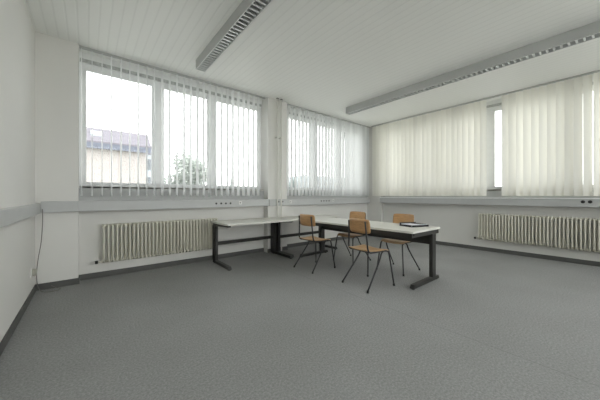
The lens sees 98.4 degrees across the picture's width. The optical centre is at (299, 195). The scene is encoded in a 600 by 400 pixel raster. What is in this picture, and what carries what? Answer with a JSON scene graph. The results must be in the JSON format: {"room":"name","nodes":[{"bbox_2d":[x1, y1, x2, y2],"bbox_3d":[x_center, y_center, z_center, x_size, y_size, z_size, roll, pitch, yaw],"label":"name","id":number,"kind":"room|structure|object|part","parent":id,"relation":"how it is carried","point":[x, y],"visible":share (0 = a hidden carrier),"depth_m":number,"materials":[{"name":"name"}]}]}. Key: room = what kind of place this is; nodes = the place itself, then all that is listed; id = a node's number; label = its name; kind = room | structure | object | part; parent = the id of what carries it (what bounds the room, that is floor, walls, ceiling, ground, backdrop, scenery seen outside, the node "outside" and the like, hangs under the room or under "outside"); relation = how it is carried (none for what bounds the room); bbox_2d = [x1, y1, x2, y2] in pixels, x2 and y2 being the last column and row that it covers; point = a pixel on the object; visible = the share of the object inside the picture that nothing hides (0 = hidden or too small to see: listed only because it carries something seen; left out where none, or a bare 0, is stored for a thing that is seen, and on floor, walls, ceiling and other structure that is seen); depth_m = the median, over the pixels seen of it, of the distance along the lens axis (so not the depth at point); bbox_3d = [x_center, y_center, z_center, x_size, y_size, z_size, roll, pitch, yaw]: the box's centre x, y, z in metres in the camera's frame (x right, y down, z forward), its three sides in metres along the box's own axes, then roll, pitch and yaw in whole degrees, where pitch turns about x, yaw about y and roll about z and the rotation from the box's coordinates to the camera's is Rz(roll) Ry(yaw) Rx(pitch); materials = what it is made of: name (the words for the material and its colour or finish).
{"room":"office room","nodes":[
{"label":"office room","id":0,"kind":"room"},
{"bbox_2d":[0,0,34,341],"bbox_3d":[-1.121,-0.435,0.407,0.200,3.230,8.050,0,0,-39],"label":"wall","id":1,"kind":"structure","parent":0,"point":[17,32],"depth_m":2.39,"materials":[{"name":"white paint"}]},
{"bbox_2d":[0,284,35,355],"bbox_3d":[-0.954,1.140,0.369,0.012,0.080,7.380,0,0,-39],"label":"baseboard","id":2,"kind":"structure","parent":1,"relation":"attached to","point":[10,331],"depth_m":2.30,"materials":[{"name":"grey plastic"}]},
{"bbox_2d":[0,204,40,227],"bbox_3d":[-0.917,0.157,0.361,0.056,0.123,7.320,0,0,-39],"label":"duct","id":3,"kind":"object","parent":1,"relation":"attached to","point":[10,215],"visible":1,"depth_m":2.16,"materials":[{"name":"grey plastic"}]},
{"bbox_2d":[30,268,36,277],"bbox_3d":[-3.067,0.880,2.982,0.050,0.100,0.100,0,0,-39],"label":"wall socket","id":4,"kind":"object","parent":1,"relation":"attached to","point":[33,272],"visible":1,"depth_m":2.96,"materials":[{"name":"white plastic"}]},
{"bbox_2d":[35,31,366,283],"bbox_3d":[-0.732,-0.435,5.623,7.010,3.230,0.470,0,0,-39],"label":"wall","id":5,"kind":"structure","parent":0,"point":[72,242],"depth_m":3.48,"materials":[{"name":"white paint"}]},
{"bbox_2d":[41,199,268,212],"bbox_3d":[-1.996,0.138,4.356,3.340,0.140,0.230,0,0,-39],"label":"duct","id":6,"kind":"object","parent":5,"relation":"attached to","point":[47,206],"visible":0.99,"depth_m":3.92,"materials":[{"name":"grey plastic"}]},
{"bbox_2d":[36,209,60,291],"bbox_3d":[-3.130,0.668,3.211,0.244,1.018,0.128,0,0,-19],"label":"loose cable","id":7,"kind":"object","parent":6,"relation":"hanging from","point":[42,209],"visible":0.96,"depth_m":3.21,"materials":[{"name":"grey plastic"}]},
{"bbox_2d":[95,218,217,263],"bbox_3d":[-2.213,0.684,4.223,1.774,0.559,0.150,0,0,-39],"label":"radiator","id":8,"kind":"object","parent":5,"relation":"attached to","point":[196,234],"visible":0.94,"depth_m":4.17,"materials":[{"name":"beige metal"}]},
{"bbox_2d":[79,51,263,200],"bbox_3d":[-1.979,-0.980,4.620,2.990,2.140,0.182,0,0,-39],"label":"window","id":9,"kind":"structure","parent":5,"relation":"in","point":[86,58],"depth_m":4.28,"materials":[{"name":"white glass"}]},
{"bbox_3d":[-2.771,-1.008,4.013,0.865,1.645,0.038,0,0,-39],"label":"sash","id":10,"kind":"part","parent":9,"relation":"part of","materials":[{"name":"clear glass"}]},
{"bbox_3d":[-1.983,-0.125,4.625,2.990,0.030,0.170,0,0,-39],"label":"sill","id":11,"kind":"part","parent":9,"relation":"part of","materials":[{"name":"grey stone"}]},
{"bbox_3d":[-1.999,-1.980,4.644,2.990,0.140,0.080,0,0,-39],"label":"head panel","id":12,"kind":"part","parent":9,"relation":"part of","materials":[{"name":"white"}]},
{"bbox_3d":[-1.925,-0.009,4.555,2.990,0.199,0.012,0,0,-39],"label":"parapet panel","id":13,"kind":"part","parent":9,"relation":"part of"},
{"bbox_2d":[79,46,265,195],"bbox_3d":[-1.870,-1.024,4.472,2.950,2.049,0.097,0,0,-39],"label":"vertical blind","id":14,"kind":"object","parent":9,"relation":"attached to","point":[80,47],"visible":1,"depth_m":4.52,"materials":[{"name":"fabric"}]},
{"bbox_3d":[-2.026,-1.008,4.623,0.760,1.645,0.038,0,0,-39],"label":"sash","id":15,"kind":"part","parent":9,"relation":"part of","materials":[{"name":"clear glass"}]},
{"bbox_3d":[-1.268,-1.008,5.244,0.940,1.645,0.038,0,0,-39],"label":"sash","id":16,"kind":"part","parent":9,"relation":"part of","materials":[{"name":"glass"}]},
{"bbox_2d":[36,235,365,290],"bbox_3d":[-0.629,1.140,5.506,6.998,0.080,0.182,0,0,-39],"label":"baseboard","id":17,"kind":"structure","parent":5,"relation":"attached to","point":[42,286],"depth_m":4.16,"materials":[{"name":"grey plastic"}]},
{"bbox_2d":[275,98,278,216],"bbox_3d":[-0.488,-0.435,5.452,0.048,3.230,0.104,0,0,-39],"label":"riser pipe","id":18,"kind":"object","parent":5,"relation":"attached to","point":[277,137],"visible":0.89,"depth_m":5.42,"materials":[{"name":"white metal"}]},
{"bbox_2d":[269,199,288,205],"bbox_3d":[-0.452,0.138,5.502,0.500,0.140,0.072,0,0,-39],"label":"duct","id":19,"kind":"object","parent":5,"relation":"attached to","point":[272,202],"visible":0.91,"depth_m":5.47,"materials":[{"name":"grey plastic"}]},
{"bbox_2d":[279,99,282,250],"bbox_3d":[-0.411,-0.435,5.515,0.048,3.230,0.104,0,0,-39],"label":"riser pipe","id":20,"kind":"object","parent":5,"relation":"attached to","point":[281,137],"visible":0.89,"depth_m":5.48,"materials":[{"name":"white metal"}]},
{"bbox_2d":[287,108,367,198],"bbox_3d":[0.764,-0.980,6.866,3.120,2.140,0.182,0,0,-39],"label":"window","id":21,"kind":"structure","parent":5,"relation":"in","point":[289,196],"depth_m":6.52,"materials":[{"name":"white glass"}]},
{"bbox_3d":[-0.053,-1.008,6.238,0.920,1.645,0.038,0,0,-39],"label":"sash","id":22,"kind":"part","parent":21,"relation":"part of","materials":[{"name":"clear glass"}]},
{"bbox_3d":[0.745,-1.980,6.890,3.120,0.140,0.080,0,0,-39],"label":"head panel","id":23,"kind":"part","parent":21,"relation":"part of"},
{"bbox_3d":[0.818,-0.009,6.800,3.120,0.199,0.012,0,0,-39],"label":"parapet panel","id":24,"kind":"part","parent":21,"relation":"part of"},
{"bbox_2d":[287,104,369,195],"bbox_3d":[0.877,-1.024,6.720,3.070,2.049,0.098,0,0,-39],"label":"vertical blind","id":25,"kind":"object","parent":21,"relation":"attached to","point":[356,136],"visible":0.98,"depth_m":6.64,"materials":[{"name":"fabric"}]},
{"bbox_2d":[289,198,369,204],"bbox_3d":[0.836,0.138,6.719,3.035,0.140,0.160,0,0,-39],"label":"duct","id":26,"kind":"object","parent":5,"relation":"attached to","point":[342,200],"visible":0.88,"depth_m":6.51,"materials":[{"name":"grey plastic"}]},
{"bbox_2d":[0,235,599,399],"bbox_3d":[1.784,1.230,2.785,7.710,0.100,8.050,0,0,-39],"label":"floor","id":27,"kind":"structure","parent":0,"point":[492,325],"depth_m":2.27,"materials":[{"name":"grey carpet"}]},
{"bbox_2d":[211,217,293,270],"bbox_3d":[-0.853,0.812,4.729,1.310,0.735,0.740,0,0,-39],"label":"office desk","id":28,"kind":"object","parent":27,"relation":"on","point":[221,223],"visible":1,"depth_m":4.62,"materials":[{"name":"black metal"}]},
{"bbox_3d":[-1.495,0.826,4.566,0.050,0.609,0.150,0,0,-39],"label":"leg","id":29,"kind":"part","parent":28,"relation":"part of","materials":[{"name":"black metal"}]},
{"bbox_3d":[-0.547,0.826,5.342,0.050,0.609,0.150,0,0,-39],"label":"leg","id":30,"kind":"part","parent":28,"relation":"part of","materials":[{"name":"black metal"}]},
{"bbox_2d":[275,215,339,256],"bbox_3d":[0.190,0.812,5.547,1.330,0.735,0.605,0,0,-39],"label":"office desk","id":31,"kind":"object","parent":27,"relation":"on","point":[295,218],"visible":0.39,"depth_m":5.36,"materials":[{"name":"black metal"}]},
{"bbox_3d":[-0.451,0.826,5.324,0.050,0.609,0.110,0,0,-39],"label":"leg","id":32,"kind":"part","parent":31,"relation":"part of","materials":[{"name":"black metal"}]},
{"bbox_2d":[294,214,335,273],"bbox_3d":[0.238,0.739,4.265,0.516,0.890,0.483,0,0,-39],"label":"chair","id":33,"kind":"object","parent":27,"relation":"on","point":[304,219],"visible":1,"depth_m":4.18,"materials":[{"name":"brown wood"}]},
{"bbox_3d":[0.055,0.938,4.374,0.356,0.458,0.024,0,0,-31],"label":"leg","id":34,"kind":"part","parent":33,"relation":"part of","materials":[{"name":"black metal"}]},
{"bbox_3d":[0.108,0.387,4.159,0.061,0.186,0.364,0,0,-39],"label":"backrest","id":35,"kind":"part","parent":33,"relation":"part of","materials":[{"name":"brown wood"}]},
{"bbox_3d":[0.236,0.703,4.264,0.403,0.060,0.402,0,0,-39],"label":"seat","id":36,"kind":"part","parent":33,"relation":"part of","materials":[{"name":"brown wood"}]},
{"bbox_3d":[0.263,0.934,4.534,0.043,0.454,0.148,0,0,29],"label":"leg","id":37,"kind":"part","parent":33,"relation":"part of","materials":[{"name":"black metal"}]},
{"bbox_3d":[0.309,0.938,4.064,0.353,0.458,0.071,0,0,-39],"label":"leg","id":38,"kind":"part","parent":33,"relation":"part of","materials":[{"name":"black metal"}]},
{"bbox_3d":[0.506,0.934,4.237,0.148,0.454,0.043,0,0,-17],"label":"leg","id":39,"kind":"part","parent":33,"relation":"part of","materials":[{"name":"black metal"}]},
{"bbox_2d":[334,211,370,263],"bbox_3d":[0.954,0.739,4.761,0.516,0.890,0.483,0,0,-39],"label":"chair","id":40,"kind":"object","parent":27,"relation":"on","point":[353,214],"visible":0.71,"depth_m":4.77,"materials":[{"name":"brown wood"}]},
{"bbox_3d":[0.956,0.703,4.763,0.403,0.060,0.402,0,0,-39],"label":"seat","id":41,"kind":"part","parent":40,"relation":"part of","materials":[{"name":"brown wood"}]},
{"bbox_3d":[0.929,0.934,4.493,0.043,0.454,0.148,0,0,29],"label":"leg","id":42,"kind":"part","parent":40,"relation":"part of","materials":[{"name":"black metal"}]},
{"bbox_3d":[1.085,0.387,4.868,0.061,0.186,0.364,0,0,-39],"label":"backrest","id":43,"kind":"part","parent":40,"relation":"part of","materials":[{"name":"brown wood"}]},
{"bbox_2d":[342,218,394,292],"bbox_3d":[0.908,0.739,3.470,0.516,0.890,0.483,0,0,-32],"label":"chair","id":44,"kind":"object","parent":27,"relation":"on","point":[356,225],"visible":1,"depth_m":3.40,"materials":[{"name":"brown wood"}]},
{"bbox_3d":[0.740,0.938,3.600,0.356,0.458,0.024,0,0,-24],"label":"leg","id":45,"kind":"part","parent":44,"relation":"part of","materials":[{"name":"black metal"}]},
{"bbox_3d":[0.766,0.387,3.380,0.061,0.186,0.364,0,0,-32],"label":"backrest","id":46,"kind":"part","parent":44,"relation":"part of","materials":[{"name":"brown wood"}]},
{"bbox_3d":[0.966,0.934,3.733,0.043,0.454,0.148,0,0,36],"label":"leg","id":47,"kind":"part","parent":44,"relation":"part of","materials":[{"name":"black metal"}]},
{"bbox_3d":[0.906,0.703,3.469,0.403,0.060,0.402,0,0,-32],"label":"seat","id":48,"kind":"part","parent":44,"relation":"part of","materials":[{"name":"brown wood"}]},
{"bbox_3d":[0.954,0.938,3.262,0.356,0.458,0.024,0,0,-41],"label":"leg","id":49,"kind":"part","parent":44,"relation":"part of","materials":[{"name":"black metal"}]},
{"bbox_3d":[1.171,0.934,3.409,0.148,0.454,0.043,0,0,-10],"label":"leg","id":50,"kind":"part","parent":44,"relation":"part of","materials":[{"name":"black metal"}]},
{"bbox_2d":[299,217,439,289],"bbox_3d":[0.992,0.812,4.346,0.800,0.735,2.270,0,0,-39],"label":"table","id":51,"kind":"object","parent":27,"relation":"on","point":[426,235],"visible":0.89,"depth_m":3.67,"materials":[{"name":"grey laminate"}]},
{"bbox_3d":[0.454,0.826,5.334,0.110,0.609,0.050,0,0,-39],"label":"leg","id":52,"kind":"part","parent":51,"relation":"part of","materials":[{"name":"black metal"}]},
{"bbox_2d":[399,222,428,226],"bbox_3d":[1.687,0.422,3.836,0.330,0.046,0.250,0,0,-21],"label":"tray","id":53,"kind":"object","parent":51,"relation":"on","point":[400,223],"visible":0.8,"depth_m":3.76,"materials":[{"name":"black plastic"}]},
{"bbox_2d":[404,223,426,224],"bbox_3d":[1.687,0.424,3.836,0.290,0.032,0.206,0,0,-21],"label":"paper sheets","id":54,"kind":"object","parent":53,"relation":"in","point":[404,223],"visible":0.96,"depth_m":3.79,"materials":[{"name":"white paper"}]},
{"bbox_3d":[1.854,0.826,3.624,0.110,0.609,0.050,0,0,-39],"label":"leg","id":55,"kind":"part","parent":51,"relation":"part of","materials":[{"name":"black metal"}]},
{"bbox_2d":[377,214,419,275],"bbox_3d":[1.567,0.739,4.139,0.516,0.890,0.483,0,0,-39],"label":"chair","id":56,"kind":"object","parent":27,"relation":"on","point":[397,218],"visible":0.66,"depth_m":4.15,"materials":[{"name":"brown wood"}]},
{"bbox_3d":[1.569,0.703,4.140,0.403,0.060,0.402,0,0,-39],"label":"seat","id":57,"kind":"part","parent":56,"relation":"part of","materials":[{"name":"brown wood"}]},
{"bbox_3d":[1.542,0.934,3.870,0.043,0.454,0.148,0,0,29],"label":"leg","id":58,"kind":"part","parent":56,"relation":"part of","materials":[{"name":"black metal"}]},
{"bbox_3d":[1.697,0.387,4.245,0.061,0.186,0.364,0,0,-39],"label":"backrest","id":59,"kind":"part","parent":56,"relation":"part of","materials":[{"name":"brown wood"}]},
{"bbox_3d":[1.750,0.938,4.030,0.356,0.458,0.024,0,0,-31],"label":"leg","id":60,"kind":"part","parent":56,"relation":"part of","materials":[{"name":"black metal"}]},
{"bbox_2d":[25,0,599,126],"bbox_3d":[1.784,-2.110,2.785,7.710,0.120,8.050,0,0,-39],"label":"ceiling","id":61,"kind":"structure","parent":0,"point":[327,57],"depth_m":3.41,"materials":[{"name":"white paint"}]},
{"bbox_2d":[196,0,272,71],"bbox_3d":[0.040,-1.978,2.043,0.140,0.143,4.910,0,0,-39],"label":"lamp","id":62,"kind":"object","parent":61,"relation":"attached to","point":[247,11],"visible":1,"depth_m":3.04,"materials":[{"name":"metal"}]},
{"bbox_3d":[-0.853,-1.932,3.134,0.112,0.040,0.022,0,0,-39],"label":"louvre blade","id":63,"kind":"part","parent":62,"relation":"part of","materials":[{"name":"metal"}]},
{"bbox_3d":[-0.810,-1.932,3.082,0.112,0.040,0.022,0,0,-39],"label":"louvre blade","id":64,"kind":"part","parent":62,"relation":"part of","materials":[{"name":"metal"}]},
{"bbox_3d":[-0.768,-1.932,3.030,0.112,0.040,0.022,0,0,-39],"label":"louvre blade","id":65,"kind":"part","parent":62,"relation":"part of","materials":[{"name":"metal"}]},
{"bbox_3d":[-0.725,-1.932,2.978,0.112,0.040,0.022,0,0,-39],"label":"louvre blade","id":66,"kind":"part","parent":62,"relation":"part of","materials":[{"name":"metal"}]},
{"bbox_3d":[-0.683,-1.932,2.926,0.112,0.040,0.022,0,0,-39],"label":"louvre blade","id":67,"kind":"part","parent":62,"relation":"part of","materials":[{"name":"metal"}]},
{"bbox_3d":[-0.640,-1.932,2.874,0.112,0.040,0.022,0,0,-39],"label":"louvre blade","id":68,"kind":"part","parent":62,"relation":"part of","materials":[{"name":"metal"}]},
{"bbox_3d":[-0.598,-1.932,2.822,0.112,0.040,0.022,0,0,-39],"label":"louvre blade","id":69,"kind":"part","parent":62,"relation":"part of","materials":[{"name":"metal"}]},
{"bbox_3d":[-0.555,-1.932,2.771,0.112,0.040,0.022,0,0,-39],"label":"louvre blade","id":70,"kind":"part","parent":62,"relation":"part of","materials":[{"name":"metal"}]},
{"bbox_3d":[-0.513,-1.932,2.719,0.112,0.040,0.022,0,0,-39],"label":"louvre blade","id":71,"kind":"part","parent":62,"relation":"part of","materials":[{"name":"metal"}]},
{"bbox_3d":[-0.471,-1.932,2.667,0.112,0.040,0.022,0,0,-39],"label":"louvre blade","id":72,"kind":"part","parent":62,"relation":"part of","materials":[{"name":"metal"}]},
{"bbox_3d":[-0.428,-1.932,2.615,0.112,0.040,0.022,0,0,-39],"label":"louvre blade","id":73,"kind":"part","parent":62,"relation":"part of","materials":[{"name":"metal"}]},
{"bbox_3d":[-0.386,-1.932,2.563,0.112,0.040,0.022,0,0,-39],"label":"louvre blade","id":74,"kind":"part","parent":62,"relation":"part of","materials":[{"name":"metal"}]},
{"bbox_2d":[346,20,599,114],"bbox_3d":[2.657,-1.978,4.158,0.140,0.143,4.870,0,0,-39],"label":"lamp","id":75,"kind":"object","parent":61,"relation":"attached to","point":[591,31],"visible":1,"depth_m":3.84,"materials":[{"name":"metal"}]},
{"bbox_2d":[367,126,599,261],"bbox_3d":[4.511,-0.435,5.146,0.500,3.230,7.850,0,0,-39],"label":"wall","id":76,"kind":"structure","parent":0,"point":[458,223],"depth_m":5.66,"materials":[{"name":"white paint"}]},
{"bbox_2d":[379,197,599,207],"bbox_3d":[4.573,0.111,4.680,0.235,0.154,7.050,0,0,-39],"label":"duct","id":77,"kind":"object","parent":76,"relation":"attached to","point":[552,202],"visible":1,"depth_m":5.16,"materials":[{"name":"grey plastic"}]},
{"bbox_2d":[383,81,599,197],"bbox_3d":[4.644,-0.980,4.919,0.202,2.140,6.830,0,0,-39],"label":"window","id":78,"kind":"structure","parent":76,"relation":"in","point":[492,106],"depth_m":5.56,"materials":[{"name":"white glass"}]},
{"bbox_2d":[371,94,500,195],"bbox_3d":[3.084,-1.024,6.417,0.088,2.049,3.075,0,0,-39],"label":"vertical blind","id":79,"kind":"object","parent":78,"relation":"attached to","point":[441,152],"visible":1,"depth_m":6.23,"materials":[{"name":"fabric"}]},
{"bbox_3d":[4.570,-0.009,4.859,0.012,0.199,6.830,0,0,-39],"label":"parapet panel","id":80,"kind":"part","parent":78,"relation":"part of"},
{"bbox_3d":[4.504,-1.008,5.156,0.038,1.645,1.055,0,0,-39],"label":"sash","id":81,"kind":"part","parent":78,"relation":"part of","materials":[{"name":"glass"}]},
{"bbox_3d":[4.676,-1.980,4.945,0.080,0.140,6.830,0,0,-39],"label":"head panel","id":82,"kind":"part","parent":78,"relation":"part of","materials":[{"name":"white"}]},
{"bbox_2d":[501,70,599,195],"bbox_3d":[4.565,-1.024,4.608,0.086,2.049,1.590,0,0,-39],"label":"vertical blind","id":83,"kind":"object","parent":78,"relation":"attached to","point":[537,123],"visible":1,"depth_m":4.64,"materials":[{"name":"fabric"}]},
{"bbox_2d":[436,241,599,266],"bbox_3d":[4.458,1.140,4.901,0.132,0.080,7.538,0,0,-39],"label":"baseboard","id":84,"kind":"structure","parent":76,"relation":"attached to","point":[541,256],"depth_m":5.06,"materials":[{"name":"black plastic"}]},
{"bbox_2d":[474,213,599,251],"bbox_3d":[4.453,0.654,4.885,0.150,0.559,2.020,0,0,-39],"label":"radiator","id":85,"kind":"object","parent":76,"relation":"attached to","point":[483,221],"visible":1,"depth_m":4.87,"materials":[{"name":"beige metal"}]},
{"label":"outside","id":86,"kind":"structure","parent":0,"visible":0},
{"bbox_3d":[-3.167,4.780,3.869,300.000,0.200,310.000,0,0,-39],"label":"ground","id":87,"kind":"structure","parent":86,"visible":0},
{"bbox_2d":[86,127,150,182],"bbox_3d":[-20.729,-0.380,21.142,13.500,10.120,10.020,0,0,-39],"label":"house","id":88,"kind":"structure","parent":87,"relation":"on","point":[97,133],"depth_m":20.37,"materials":[{"name":"grey tile"}]},
{"bbox_2d":[147,153,150,183],"bbox_3d":[-25.077,-1.020,42.795,3.000,11.400,6.400,0,0,-39],"label":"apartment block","id":89,"kind":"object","parent":87,"relation":"on","point":[149,154],"visible":0.08,"depth_m":40.23,"materials":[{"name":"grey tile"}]},
{"bbox_3d":[-23.568,-4.870,40.083,0.900,1.700,0.030,0,0,-39],"label":"pane","id":90,"kind":"part","parent":89,"relation":"part of","materials":[{"name":"glass"}]},
{"bbox_2d":[164,149,205,184],"bbox_3d":[-10.134,0.296,24.021,4.478,8.784,5.089,0,0,-39],"label":"tree","id":91,"kind":"object","parent":87,"relation":"on","point":[187,160],"visible":0.45,"depth_m":22.81,"materials":[{"name":"green plant"}]},
{"bbox_2d":[289,175,344,188],"bbox_3d":[5.791,-0.320,75.814,19.400,10.000,10.400,0,0,-39],"label":"tree","id":92,"kind":"object","parent":87,"relation":"on","point":[301,175],"visible":0.06,"depth_m":69.93,"materials":[{"name":"green plant"}]}
]}

